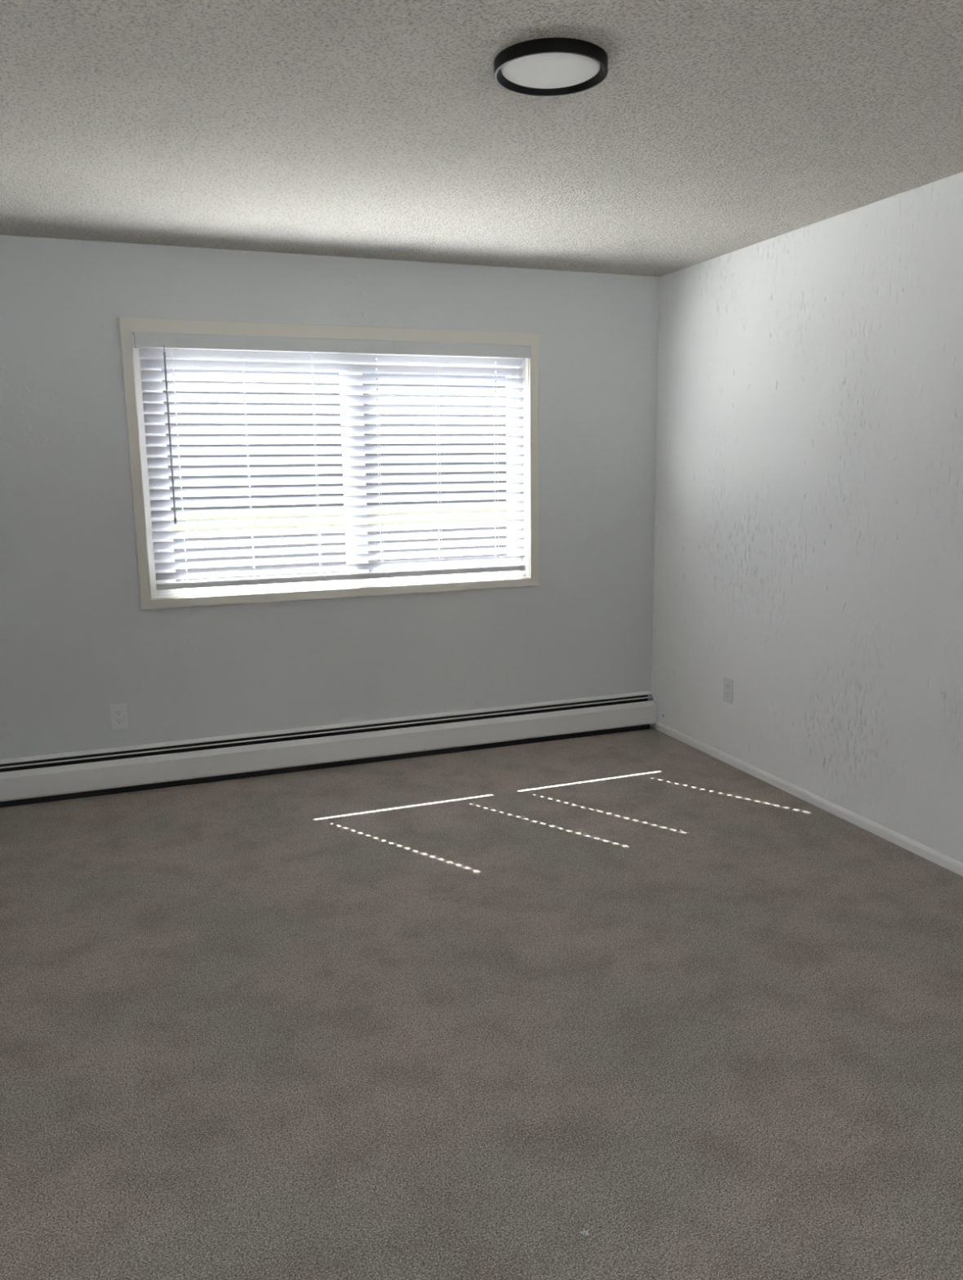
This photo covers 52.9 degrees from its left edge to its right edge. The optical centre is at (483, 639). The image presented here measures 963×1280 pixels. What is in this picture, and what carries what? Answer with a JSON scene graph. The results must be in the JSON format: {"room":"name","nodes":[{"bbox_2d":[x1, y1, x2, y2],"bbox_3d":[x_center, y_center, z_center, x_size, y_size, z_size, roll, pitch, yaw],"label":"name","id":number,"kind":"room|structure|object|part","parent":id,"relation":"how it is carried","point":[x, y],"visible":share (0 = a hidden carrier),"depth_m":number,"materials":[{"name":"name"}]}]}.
{"room":"empty bedroom","nodes":[
{"label":"empty bedroom","id":0,"kind":"room"},
{"bbox_2d":[0,235,659,759],"bbox_3d":[-1.024,-0.568,4.669,4.350,2.440,0.160,-5,11,-20],"label":"wall","id":1,"kind":"structure","parent":0,"point":[77,639],"depth_m":4.62,"materials":[{"name":"white paint"}]},
{"bbox_2d":[109,703,128,729],"bbox_3d":[-1.688,0.355,4.486,0.074,0.120,0.008,-5,11,-20],"label":"wall outlet","id":2,"kind":"object","parent":1,"relation":"attached to","point":[118,713],"visible":1,"depth_m":4.48,"materials":[{"name":"white plastic"}]},
{"bbox_2d":[114,709,122,715],"bbox_3d":[-1.688,0.337,4.480,0.033,0.027,0.002,-5,11,-20],"label":"socket","id":3,"kind":"object","parent":2,"relation":"attached to","point":[117,712],"depth_m":4.48,"materials":[{"name":"grey plastic"}]},
{"bbox_2d":[115,717,123,724],"bbox_3d":[-1.687,0.375,4.487,0.033,0.027,0.002,-5,11,-20],"label":"socket","id":4,"kind":"object","parent":2,"relation":"attached to","point":[117,720],"depth_m":4.49,"materials":[{"name":"grey plastic"}]},
{"bbox_2d":[0,690,656,807],"bbox_3d":[-0.965,0.549,4.762,4.118,0.208,0.075,-5,11,-20],"label":"baseboard heater","id":5,"kind":"object","parent":1,"relation":"attached to","point":[31,780],"visible":1,"depth_m":4.78,"materials":[{"name":"white metal"}]},
{"bbox_3d":[-0.984,0.543,4.794,4.107,0.185,0.002,-5,11,-20],"label":"panel","id":6,"kind":"part","parent":5,"relation":"part of","materials":[{"name":"black"}]},
{"bbox_3d":[-0.971,0.473,4.743,4.107,0.005,0.014,-5,11,-20],"label":"damper blade","id":7,"kind":"part","parent":5,"relation":"part of","materials":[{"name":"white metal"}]},
{"bbox_2d":[119,317,539,609],"bbox_3d":[-0.659,-0.852,4.710,1.993,1.284,0.100,-5,11,-20],"label":"window","id":8,"kind":"structure","parent":1,"relation":"in","point":[150,596],"depth_m":4.65,"materials":[{"name":"white"}]},
{"bbox_3d":[-1.069,-0.785,4.576,0.945,1.085,0.020,-5,11,-20],"label":"sash","id":9,"kind":"part","parent":8,"relation":"part of","materials":[{"name":"white plastic"}]},
{"bbox_2d":[133,332,531,590],"bbox_3d":[-0.640,-0.855,4.657,1.882,1.132,0.085,-5,11,-20],"label":"window blind","id":10,"kind":"object","parent":8,"relation":"attached to","point":[170,342],"visible":1,"depth_m":4.62,"materials":[{"name":"white plastic"}]},
{"bbox_3d":[-1.378,-0.790,4.397,0.002,1.078,0.043,-5,11,-20],"label":"ladder cord","id":11,"kind":"part","parent":10,"relation":"part of","materials":[{"name":"white fabric"}]},
{"bbox_3d":[-1.091,-0.813,4.504,0.002,1.078,0.043,-5,11,-20],"label":"ladder cord","id":12,"kind":"part","parent":10,"relation":"part of","materials":[{"name":"white fabric"}]},
{"bbox_3d":[-0.794,-0.836,4.614,0.002,1.078,0.043,-5,11,-20],"label":"ladder cord","id":13,"kind":"part","parent":10,"relation":"part of","materials":[{"name":"white fabric"}]},
{"bbox_3d":[-0.644,-0.312,4.762,1.832,0.028,0.050,-5,11,-20],"label":"rail","id":14,"kind":"part","parent":10,"relation":"part of","materials":[{"name":"white plastic"}]},
{"bbox_3d":[-0.505,-0.859,4.721,0.002,1.078,0.043,-5,11,-20],"label":"ladder cord","id":15,"kind":"part","parent":10,"relation":"part of","materials":[{"name":"white fabric"}]},
{"bbox_3d":[-0.221,-0.882,4.827,0.002,1.078,0.043,-5,11,-20],"label":"ladder cord","id":16,"kind":"part","parent":10,"relation":"part of","materials":[{"name":"white fabric"}]},
{"bbox_3d":[0.067,-0.905,4.933,0.002,1.078,0.043,-5,11,-20],"label":"ladder cord","id":17,"kind":"part","parent":10,"relation":"part of","materials":[{"name":"white fabric"}]},
{"bbox_3d":[-0.256,-0.854,4.903,0.915,1.085,0.020,-5,11,-20],"label":"sash","id":18,"kind":"part","parent":8,"relation":"part of","materials":[{"name":"white plastic"}]},
{"bbox_2d":[0,725,962,1279],"bbox_3d":[0.143,1.223,1.907,4.350,0.120,6.660,-5,11,-20],"label":"floor","id":19,"kind":"structure","parent":0,"point":[465,1015],"depth_m":2.58,"materials":[{"name":"brown carpet"}]},
{"bbox_2d":[580,1228,589,1235],"bbox_3d":[0.201,1.160,1.896,0.018,0.007,0.016,7,13,35],"label":"tuft","id":20,"kind":"object","parent":19,"relation":"on","point":[587,1230],"visible":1,"depth_m":1.89,"materials":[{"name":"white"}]},
{"bbox_2d":[0,0,962,276],"bbox_3d":[0.113,-1.295,1.447,4.350,0.120,6.660,-5,11,-20],"label":"ceiling","id":21,"kind":"structure","parent":0,"point":[366,129],"depth_m":2.77,"materials":[{"name":"white paint"}]},
{"bbox_2d":[493,37,608,96],"bbox_3d":[0.163,-1.382,2.341,0.274,0.032,0.274,-5,11,-20],"label":"ceiling light","id":22,"kind":"object","parent":21,"relation":"in","point":[550,66],"visible":1,"depth_m":2.31,"materials":[{"name":"black metal"}]},
{"bbox_2d":[502,53,599,88],"bbox_3d":[0.163,-1.379,2.342,0.237,0.010,0.237,-5,11,-20],"label":"diffuser","id":23,"kind":"object","parent":22,"relation":"attached to","point":[519,70],"depth_m":2.34,"materials":[{"name":"white plastic"}]},
{"bbox_2d":[650,172,962,862],"bbox_3d":[2.143,-0.181,2.340,0.100,2.440,6.500,-5,11,-20],"label":"wall","id":24,"kind":"structure","parent":0,"point":[809,519],"depth_m":4.04,"materials":[{"name":"white paint"}]},
{"bbox_2d":[723,677,733,703],"bbox_3d":[1.211,0.250,4.790,0.008,0.120,0.074,-5,11,-20],"label":"wall outlet","id":25,"kind":"object","parent":24,"relation":"attached to","point":[728,683],"visible":1,"depth_m":4.78,"materials":[{"name":"white plastic"}]},
{"bbox_2d":[725,691,729,697],"bbox_3d":[1.209,0.270,4.793,0.002,0.027,0.033,-5,11,-20],"label":"socket","id":26,"kind":"object","parent":25,"relation":"attached to","point":[727,693],"depth_m":4.79,"materials":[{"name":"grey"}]},
{"bbox_2d":[725,684,729,689],"bbox_3d":[1.209,0.231,4.785,0.002,0.027,0.033,-5,11,-20],"label":"socket","id":27,"kind":"object","parent":25,"relation":"attached to","point":[727,686],"depth_m":4.78,"materials":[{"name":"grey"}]},
{"bbox_2d":[656,721,962,876],"bbox_3d":[2.101,1.000,2.546,0.012,0.044,6.322,-5,11,-20],"label":"baseboard","id":28,"kind":"structure","parent":24,"relation":"attached to","point":[939,858],"depth_m":4.16,"materials":[{"name":"white"}]},
{"label":"outside","id":29,"kind":"structure","parent":0,"visible":0},
{"bbox_2d":[170,500,506,530],"bbox_3d":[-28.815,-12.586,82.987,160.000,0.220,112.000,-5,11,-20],"label":"lawn","id":30,"kind":"structure","parent":29,"point":[502,508],"depth_m":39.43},
{"bbox_2d":[162,381,506,509],"bbox_3d":[-7.803,-11.060,55.504,90.600,6.150,10.600,-5,11,-20],"label":"building","id":31,"kind":"structure","parent":30,"relation":"on","point":[163,391],"depth_m":50.19,"materials":[{"name":"grey"}]},
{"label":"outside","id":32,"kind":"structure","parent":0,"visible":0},
{"bbox_2d":[173,522,507,582],"bbox_3d":[-5.061,-1.619,21.307,120.000,0.230,22.000,-5,11,-20],"label":"lot","id":33,"kind":"structure","parent":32,"point":[492,527],"depth_m":22.77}
]}

